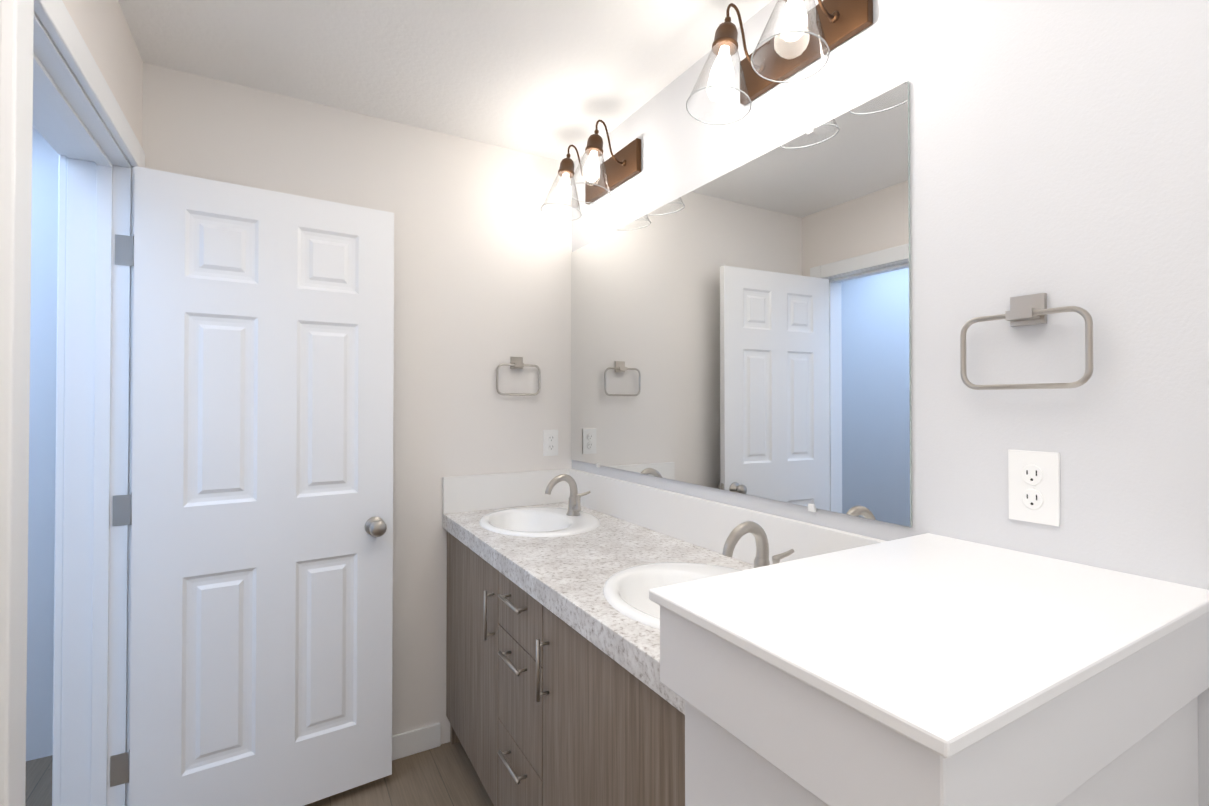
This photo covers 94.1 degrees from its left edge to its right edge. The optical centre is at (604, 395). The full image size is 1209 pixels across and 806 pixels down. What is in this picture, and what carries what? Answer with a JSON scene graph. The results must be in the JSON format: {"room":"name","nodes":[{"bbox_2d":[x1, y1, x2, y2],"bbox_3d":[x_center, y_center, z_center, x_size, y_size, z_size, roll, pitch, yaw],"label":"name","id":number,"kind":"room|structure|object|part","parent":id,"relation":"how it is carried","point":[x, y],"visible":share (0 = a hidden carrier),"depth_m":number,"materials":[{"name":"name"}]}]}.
{"room":"bathroom","nodes":[
{"label":"bathroom","id":0,"kind":"room"},
{"bbox_2d":[26,126,58,760],"bbox_3d":[-2.441,0.164,2.070,1.110,2.450,0.100,0,-1,-30],"label":"wall","id":1,"kind":"structure","parent":0,"point":[42,463],"depth_m":2.17,"materials":[{"name":"white paint"}]},
{"bbox_2d":[62,0,133,129],"bbox_3d":[-1.252,-0.883,1.271,0.140,0.374,0.860,0,-1,-30],"label":"wall","id":2,"kind":"structure","parent":0,"point":[102,26],"depth_m":1.46,"materials":[{"name":"white paint"}]},
{"bbox_2d":[0,0,144,805],"bbox_3d":[-1.252,0.312,1.259,0.180,2.136,0.980,0,-1,-30],"label":"door frame","id":3,"kind":"structure","parent":2,"relation":"attached to","point":[17,121],"depth_m":0.92,"materials":[{"name":"white wood"}]},
{"bbox_2d":[33,12,131,805],"bbox_3d":[-1.252,0.342,1.259,0.140,2.076,0.860,0,-1,-30],"label":"trim","id":4,"kind":"structure","parent":2,"relation":"attached to","point":[67,118],"depth_m":1.60,"materials":[{"name":"white wood"}]},
{"bbox_2d":[133,41,142,146],"bbox_3d":[-1.500,0.160,1.690,0.140,2.450,0.133,0,-1,-30],"label":"wall","id":5,"kind":"structure","parent":0,"point":[137,91],"depth_m":1.73,"materials":[{"name":"white paint"}]},
{"bbox_2d":[110,166,393,805],"bbox_3d":[-1.088,0.344,1.820,0.772,2.012,0.179,0,-1,-34],"label":"door","id":6,"kind":"structure","parent":5,"relation":"in","point":[262,539],"depth_m":1.79,"materials":[{"name":"white wood"}]},
{"bbox_3d":[-1.402,0.326,1.643,0.052,1.604,0.012,0,-1,-30],"label":"door hinge","id":7,"kind":"part","parent":6,"relation":"part of","materials":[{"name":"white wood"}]},
{"bbox_3d":[-0.808,0.459,2.008,0.096,0.066,0.179,0,-1,-34],"label":"knob","id":8,"kind":"part","parent":6,"relation":"part of","materials":[{"name":"silver metal"}]},
{"bbox_2d":[25,742,493,805],"bbox_3d":[-0.550,1.423,0.550,2.879,0.100,4.400,0,-1,-30],"label":"floor","id":9,"kind":"structure","parent":0,"point":[445,774],"depth_m":2.00,"materials":[{"name":"brown wood"}]},
{"bbox_2d":[443,525,684,805],"bbox_3d":[-0.005,0.953,1.691,0.594,0.862,1.606,0,-1,-30],"label":"bathroom vanity","id":10,"kind":"object","parent":9,"relation":"on","point":[558,693],"depth_m":1.42,"materials":[{"name":"brown wood"}]},
{"bbox_2d":[443,505,718,708],"bbox_3d":[0.003,0.494,1.701,0.576,0.058,1.606,0,-1,-30],"label":"countertop","id":11,"kind":"structure","parent":10,"relation":"on","point":[539,566],"depth_m":1.58,"materials":[{"name":"grey stone"}]},
{"bbox_2d":[463,501,626,544],"bbox_3d":[-0.242,0.529,2.100,0.432,0.143,0.512,0,-1,-30],"label":"sink","id":12,"kind":"object","parent":11,"relation":"in","point":[509,523],"depth_m":2.17,"materials":[{"name":"white ceramic"}]},
{"bbox_2d":[543,473,590,512],"bbox_3d":[-0.143,0.379,2.139,0.164,0.159,0.085,0,-1,-30],"label":"faucet","id":13,"kind":"object","parent":11,"relation":"on","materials":[{"name":"silver metal"}]},
{"bbox_2d":[563,549,722,636],"bbox_3d":[0.223,0.521,1.294,0.432,0.143,0.512,0,-1,-30],"label":"sink","id":14,"kind":"object","parent":11,"relation":"in","point":[625,587],"depth_m":1.43,"materials":[{"name":"white ceramic"}]},
{"bbox_2d":[719,517,798,573],"bbox_3d":[0.347,0.370,1.290,0.164,0.159,0.085,0,-1,-30],"label":"faucet","id":15,"kind":"object","parent":11,"relation":"on","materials":[{"name":"silver metal"}]},
{"bbox_2d":[142,62,571,743],"bbox_3d":[-0.853,0.165,2.199,1.769,2.450,0.100,0,-1,-30],"label":"wall","id":16,"kind":"structure","parent":0,"point":[482,266],"depth_m":2.24,"materials":[{"name":"white paint"}]},
{"bbox_2d":[392,723,440,760],"bbox_3d":[-1.060,1.343,1.999,0.944,0.090,0.018,0,-1,-30],"label":"baseboard","id":17,"kind":"structure","parent":16,"relation":"attached to","point":[412,742],"depth_m":2.17,"materials":[{"name":"white wood"}]},
{"bbox_2d":[496,357,540,395],"bbox_3d":[-0.369,-0.083,2.399,0.199,0.166,0.040,0,-1,-30],"label":"towel ring","id":18,"kind":"object","parent":16,"relation":"attached to","point":[516,363],"visible":0.98,"depth_m":2.40,"materials":[{"name":"silver metal"}]},
{"bbox_2d":[543,429,557,455],"bbox_3d":[-0.237,0.208,2.490,0.070,0.115,0.009,0,-1,-30],"label":"electrical outlet","id":19,"kind":"object","parent":16,"relation":"attached to","point":[550,442],"visible":1,"depth_m":2.49,"materials":[{"name":"white plastic"}]},
{"bbox_2d":[118,0,771,161],"bbox_3d":[0.076,-1.127,0.602,1.769,0.100,3.818,0,-1,-30],"label":"ceiling","id":20,"kind":"structure","parent":0,"point":[553,79],"depth_m":1.75,"materials":[{"name":"white paint"}]},
{"bbox_2d":[572,0,1208,805],"bbox_3d":[0.824,0.152,0.963,0.100,2.450,3.718,0,-1,-30],"label":"wall","id":21,"kind":"structure","parent":0,"point":[1060,152],"depth_m":0.98,"materials":[{"name":"white paint"}]},
{"bbox_2d":[540,120,640,220],"bbox_3d":[-0.076,-0.869,2.173,0.256,0.295,0.400,0,-1,-30],"label":"sconce","id":22,"kind":"object","parent":21,"relation":"attached to","point":[620,167],"visible":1,"depth_m":2.14,"materials":[{"name":"brown metal"}]},
{"bbox_3d":[-0.173,-0.812,2.250,0.161,0.180,0.163,0,-1,-30],"label":"lamp shade","id":23,"kind":"part","parent":22,"relation":"part of","materials":[{"name":"clear glass"}]},
{"bbox_3d":[-0.164,-0.835,2.256,0.061,0.112,0.061,0,-1,-30],"label":"bulb","id":24,"kind":"part","parent":22,"relation":"part of","materials":[{"name":"white glass"}]},
{"bbox_3d":[-0.112,-0.940,2.287,0.165,0.150,0.067,0,-1,-30],"label":"arm","id":25,"kind":"part","parent":22,"relation":"part of"},
{"bbox_3d":[-0.057,-0.815,2.049,0.161,0.180,0.163,0,-1,-30],"label":"lamp shade","id":26,"kind":"part","parent":22,"relation":"part of","materials":[{"name":"clear glass"}]},
{"bbox_3d":[-0.048,-0.837,2.055,0.061,0.112,0.061,0,-1,-30],"label":"bulb","id":27,"kind":"part","parent":22,"relation":"part of","materials":[{"name":"white glass"}]},
{"bbox_3d":[0.004,-0.943,2.086,0.165,0.150,0.067,0,-1,-30],"label":"arm","id":28,"kind":"part","parent":22,"relation":"part of"},
{"bbox_2d":[443,469,885,564],"bbox_3d":[0.003,0.392,1.702,0.576,0.145,1.606,0,-1,-30],"label":"backsplash","id":29,"kind":"structure","parent":21,"relation":"attached to","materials":[{"name":"white"}]},
{"bbox_2d":[571,81,911,526],"bbox_3d":[0.243,-0.187,1.860,0.010,0.954,1.577,0,-1,-30],"label":"mirror","id":30,"kind":"object","parent":21,"relation":"attached to","point":[745,328],"visible":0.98,"depth_m":1.51,"materials":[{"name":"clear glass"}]},
{"bbox_2d":[686,0,872,124],"bbox_3d":[0.390,-0.878,1.367,0.256,0.295,0.400,0,-1,-30],"label":"sconce","id":31,"kind":"object","parent":21,"relation":"attached to","point":[801,39],"visible":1,"depth_m":1.39,"materials":[{"name":"brown metal"}]},
{"bbox_3d":[0.292,-0.821,1.444,0.161,0.180,0.163,0,-1,-30],"label":"lamp shade","id":32,"kind":"part","parent":31,"relation":"part of","materials":[{"name":"clear glass"}]},
{"bbox_3d":[0.302,-0.843,1.450,0.061,0.112,0.061,0,-1,-30],"label":"bulb","id":33,"kind":"part","parent":31,"relation":"part of","materials":[{"name":"white glass"}]},
{"bbox_3d":[0.354,-0.949,1.481,0.165,0.150,0.067,0,-1,-30],"label":"arm","id":34,"kind":"part","parent":31,"relation":"part of"},
{"bbox_3d":[0.408,-0.823,1.243,0.161,0.180,0.163,0,-1,-30],"label":"lamp shade","id":35,"kind":"part","parent":31,"relation":"part of","materials":[{"name":"clear glass"}]},
{"bbox_3d":[0.418,-0.846,1.249,0.061,0.112,0.061,0,-1,-30],"label":"bulb","id":36,"kind":"part","parent":31,"relation":"part of","materials":[{"name":"white glass"}]},
{"bbox_3d":[0.470,-0.951,1.280,0.165,0.150,0.067,0,-1,-30],"label":"arm","id":37,"kind":"part","parent":31,"relation":"part of"},
{"bbox_2d":[960,293,1092,389],"bbox_3d":[0.733,-0.094,0.983,0.040,0.166,0.199,0,-1,-30],"label":"towel ring","id":38,"kind":"object","parent":21,"relation":"attached to","point":[1031,309],"visible":0.94,"depth_m":0.97,"materials":[{"name":"silver metal"}]},
{"bbox_2d":[1008,450,1059,526],"bbox_3d":[0.749,0.159,0.983,0.009,0.124,0.076,0,-1,-30],"label":"electrical outlet","id":39,"kind":"object","parent":21,"relation":"attached to","point":[1034,485],"visible":1,"depth_m":0.98,"materials":[{"name":"white plastic"}]},
{"bbox_2d":[649,533,1208,805],"bbox_3d":[0.465,0.825,0.789,0.689,1.100,0.416,0,-1,-30],"label":"wall","id":40,"kind":"structure","parent":0,"point":[928,669],"depth_m":0.65,"materials":[{"name":"white paint"}]}
]}

